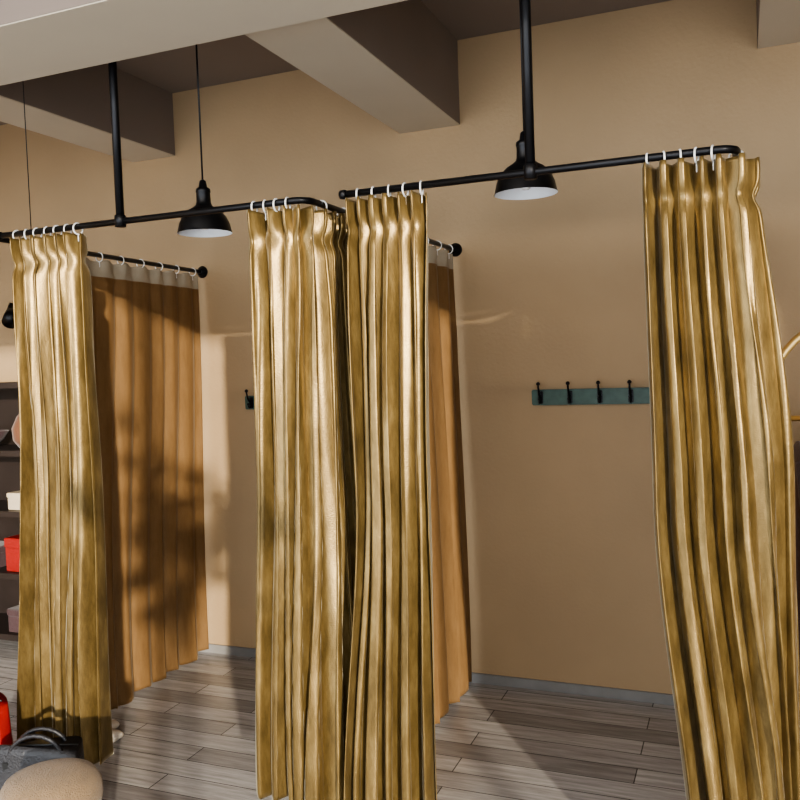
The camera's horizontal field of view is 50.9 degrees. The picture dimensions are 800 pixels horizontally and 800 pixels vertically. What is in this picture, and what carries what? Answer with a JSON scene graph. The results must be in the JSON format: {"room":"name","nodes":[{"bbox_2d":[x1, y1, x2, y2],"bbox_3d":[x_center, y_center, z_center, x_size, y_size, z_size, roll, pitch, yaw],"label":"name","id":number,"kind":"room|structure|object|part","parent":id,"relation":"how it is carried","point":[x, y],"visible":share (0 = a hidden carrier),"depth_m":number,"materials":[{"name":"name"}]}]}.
{"room":"clothing store","nodes":[
{"label":"clothing store","id":0,"kind":"room"},
{"bbox_2d":[0,0,670,124],"bbox_3d":[-0.368,-1.700,1.563,10.200,0.120,5.605,-1,3,22],"label":"ceiling","id":1,"kind":"structure","parent":0,"point":[237,58],"depth_m":4.14,"materials":[{"name":"paint"}]},
{"bbox_2d":[0,64,174,161],"bbox_3d":[-1.735,-1.528,4.119,0.300,0.354,1.615,-1,3,22],"label":"ceiling beam","id":2,"kind":"structure","parent":1,"relation":"attached to","point":[73,107],"depth_m":4.27,"materials":[{"name":"paint"}]},
{"bbox_2d":[0,238,207,279],"bbox_3d":[-2.502,-1.151,4.463,2.476,1.082,1.595,-1,3,22],"label":"rail","id":3,"kind":"object","parent":1,"relation":"hanging from","point":[202,271],"visible":0.65,"depth_m":4.28,"materials":[{"name":"black metal"}]},
{"bbox_2d":[85,258,208,709],"bbox_3d":[-1.338,0.409,4.194,0.087,2.167,1.283,-1,3,19],"label":"curtain","id":4,"kind":"object","parent":3,"relation":"hanging from","point":[146,323],"visible":0.66,"depth_m":4.33,"materials":[{"name":"fabric"}]},
{"bbox_2d":[0,0,406,85],"bbox_3d":[-0.044,-1.444,2.349,10.200,0.484,0.405,-1,3,22],"label":"ceiling beam","id":5,"kind":"structure","parent":1,"relation":"attached to","point":[39,38],"depth_m":2.67,"materials":[{"name":"white paint"}]},
{"bbox_2d":[177,45,231,236],"bbox_3d":[-0.756,-1.163,3.154,0.204,1.067,0.204,-1,3,22],"label":"pendant lamp","id":6,"kind":"object","parent":1,"relation":"hanging from","point":[217,224],"visible":0.8,"depth_m":3.15,"materials":[{"name":"black metal"}]},
{"bbox_2d":[0,61,461,258],"bbox_3d":[-0.664,-1.184,3.717,1.423,1.082,1.595,-1,3,22],"label":"curtain rod","id":7,"kind":"object","parent":1,"relation":"hanging from","point":[120,220],"visible":0.65,"depth_m":3.06,"materials":[{"name":"black metal"}]},
{"bbox_2d":[10,231,113,764],"bbox_3d":[-1.335,0.394,3.252,0.372,2.053,0.179,-1,3,22],"label":"curtain","id":8,"kind":"object","parent":7,"relation":"hanging from","point":[63,677],"depth_m":3.23,"materials":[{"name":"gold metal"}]},
{"bbox_3d":[-0.664,-1.184,3.717,1.423,1.082,1.595,-1,3,22],"label":"rail","id":9,"kind":"part","parent":7,"relation":"part of","materials":[{"name":"black metal"}]},
{"bbox_2d":[247,205,355,799],"bbox_3d":[-0.293,0.360,2.959,0.405,2.032,0.403,-1,3,22],"label":"curtain","id":10,"kind":"object","parent":7,"relation":"hanging from","point":[306,493],"depth_m":2.86,"materials":[{"name":"gold fabric"}]},
{"bbox_2d":[428,246,471,723],"bbox_3d":[0.084,0.383,3.668,0.082,2.168,1.190,-1,3,23],"label":"curtain","id":11,"kind":"object","parent":7,"relation":"hanging from","point":[451,604],"visible":0.42,"depth_m":3.97,"materials":[{"name":"fabric"}]},
{"bbox_2d":[244,0,459,133],"bbox_3d":[-0.161,-1.526,3.483,0.322,0.414,1.615,-1,3,22],"label":"ceiling beam","id":12,"kind":"structure","parent":1,"relation":"attached to","point":[397,62],"depth_m":3.49,"materials":[{"name":"white paint"}]},
{"bbox_2d":[494,0,557,199],"bbox_3d":[0.387,-1.190,2.689,0.204,1.052,0.204,-1,3,22],"label":"pendant lamp","id":13,"kind":"object","parent":1,"relation":"hanging from","point":[543,186],"visible":0.56,"depth_m":2.69,"materials":[{"name":"black metal"}]},
{"bbox_2d":[339,0,742,202],"bbox_3d":[0.640,-1.207,3.189,1.238,1.082,1.595,-1,3,22],"label":"curtain rod","id":14,"kind":"object","parent":1,"relation":"hanging from","point":[530,170],"visible":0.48,"depth_m":2.49,"materials":[{"name":"black metal"}]},
{"bbox_2d":[344,190,436,799],"bbox_3d":[-0.044,0.375,2.735,0.341,2.060,0.199,-1,3,22],"label":"curtain","id":15,"kind":"object","parent":14,"relation":"hanging from","point":[390,747],"depth_m":2.70,"materials":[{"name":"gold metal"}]},
{"bbox_3d":[0.640,-1.207,3.189,1.238,1.082,1.595,-1,3,22],"label":"rail","id":16,"kind":"part","parent":14,"relation":"part of","materials":[{"name":"black metal"}]},
{"bbox_2d":[641,152,799,799],"bbox_3d":[0.942,0.372,2.428,0.411,2.099,0.343,-1,3,22],"label":"curtain","id":17,"kind":"object","parent":14,"relation":"hanging from","point":[723,468],"depth_m":2.34,"materials":[{"name":"gold fabric"}]},
{"bbox_2d":[756,0,799,48],"bbox_3d":[1.391,-1.623,2.849,0.310,0.274,1.615,-1,3,22],"label":"ceiling beam","id":18,"kind":"structure","parent":1,"relation":"attached to","point":[778,21],"depth_m":3.38,"materials":[{"name":"paint"}]},
{"bbox_2d":[0,639,685,799],"bbox_3d":[-0.248,1.635,1.712,10.200,0.100,5.605,-1,3,22],"label":"floor","id":19,"kind":"structure","parent":0,"point":[189,734],"depth_m":3.63,"materials":[{"name":"grey wood"}]},
{"bbox_2d":[0,692,12,744],"bbox_3d":[-1.548,1.302,3.120,0.321,0.532,0.147,-1,3,28],"label":"tote bag","id":20,"kind":"object","parent":19,"relation":"on","point":[5,724],"visible":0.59,"depth_m":3.06,"materials":[{"name":"leather"}]},
{"bbox_2d":[0,382,19,640],"bbox_3d":[-2.543,0.698,5.237,1.230,1.620,0.355,-1,3,22],"label":"display shelf","id":21,"kind":"object","parent":19,"relation":"on","point":[9,398],"visible":0.05,"depth_m":5.37,"materials":[{"name":"brown wood"}]},
{"bbox_2d":[0,541,6,567],"bbox_3d":[-2.561,0.958,5.220,0.308,0.130,0.208,-1,3,22],"label":"shoe box","id":22,"kind":"object","parent":21,"relation":"in","point":[2,548],"visible":0.4,"depth_m":5.15,"materials":[{"name":"cardboard"}]},
{"bbox_2d":[0,430,8,441],"bbox_3d":[-2.541,0.243,5.169,0.260,0.100,0.260,-1,3,22],"label":"ceramic bowl","id":23,"kind":"object","parent":21,"relation":"on","point":[3,433],"visible":1,"depth_m":5.16,"materials":[{"name":"ceramic"}]},
{"bbox_2d":[4,534,19,571],"bbox_3d":[-2.173,0.916,5.060,0.328,0.200,0.208,-1,3,22],"label":"shoe box","id":24,"kind":"object","parent":21,"relation":"in","point":[12,543],"visible":0.23,"depth_m":5.01,"materials":[{"name":"red cardboard"}]},
{"bbox_2d":[7,605,18,632],"bbox_3d":[-2.178,1.316,5.085,0.308,0.140,0.208,-1,3,22],"label":"shoe box","id":25,"kind":"object","parent":21,"relation":"in","point":[13,612],"visible":0.16,"depth_m":5.03,"materials":[{"name":"cardboard"}]},
{"bbox_2d":[7,491,19,509],"bbox_3d":[-2.203,0.597,5.053,0.228,0.100,0.188,-1,3,22],"label":"gift box","id":26,"kind":"object","parent":21,"relation":"on","point":[13,497],"visible":0.23,"depth_m":4.99,"materials":[{"name":"white cardboard"}]},
{"bbox_2d":[12,414,19,447],"bbox_3d":[-2.228,0.163,5.038,0.180,0.250,0.180,-1,3,22],"label":"ceramic vase","id":27,"kind":"object","parent":21,"relation":"on","point":[16,426],"visible":0.11,"depth_m":4.97,"materials":[{"name":"pink ceramic"}]},
{"bbox_2d":[0,726,83,789],"bbox_3d":[-1.240,1.353,2.913,0.361,0.426,0.176,-2,3,2],"label":"handbag","id":28,"kind":"object","parent":19,"relation":"on","point":[18,755],"visible":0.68,"depth_m":2.88,"materials":[{"name":"leather"}]},
{"bbox_2d":[0,758,102,799],"bbox_3d":[-1.054,1.349,2.559,0.300,0.455,0.300,-1,3,22],"label":"round stool","id":29,"kind":"object","parent":19,"relation":"on","point":[61,778],"visible":1,"depth_m":2.51,"materials":[{"name":"beige fabric"}]},
{"bbox_2d":[112,720,123,742],"bbox_3d":[-1.334,1.494,3.783,0.166,0.072,0.280,-1,3,22],"label":"shoes","id":30,"kind":"object","parent":19,"relation":"on","point":[117,734],"visible":0.23,"depth_m":3.78,"materials":[{"name":"white leather"}]},
{"bbox_2d":[782,332,799,663],"bbox_3d":[1.921,0.567,2.822,1.268,1.772,0.569,-1,3,22],"label":"clothes rack","id":31,"kind":"object","parent":19,"relation":"on","point":[795,340],"visible":0.24,"depth_m":2.88,"materials":[{"name":"gold metal"}]},
{"bbox_2d":[0,0,799,693],"bbox_3d":[0.713,-0.177,4.163,10.200,3.230,0.150,-1,3,22],"label":"wall","id":32,"kind":"structure","parent":0,"point":[549,291],"depth_m":4.13,"materials":[{"name":"paint"}]},
{"bbox_2d":[2,303,13,328],"bbox_3d":[-2.390,-0.539,5.214,0.100,0.199,0.238,-2,3,-8],"label":"pendant lamp","id":33,"kind":"object","parent":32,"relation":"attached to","point":[8,317],"visible":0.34,"depth_m":5.13,"materials":[{"name":"black metal"}]},
{"bbox_2d":[245,389,253,408],"bbox_3d":[-0.600,-0.008,4.577,0.600,0.115,0.080,-1,3,22],"label":"coat hook rack","id":34,"kind":"object","parent":32,"relation":"attached to","point":[249,400],"visible":0.24,"depth_m":4.69,"materials":[{"name":"green paint"}]},
{"bbox_2d":[200,643,673,705],"bbox_3d":[0.740,1.415,4.158,10.200,0.050,0.014,-1,3,22],"label":"baseboard","id":35,"kind":"structure","parent":32,"relation":"attached to","point":[508,681],"depth_m":4.14,"materials":[{"name":"paint"}]},
{"bbox_2d":[532,380,649,404],"bbox_3d":[0.911,-0.035,3.965,0.600,0.115,0.080,-1,3,22],"label":"coat hook rack","id":36,"kind":"object","parent":32,"relation":"attached to","point":[637,395],"visible":0.98,"depth_m":3.99,"materials":[{"name":"green paint"}]}
]}

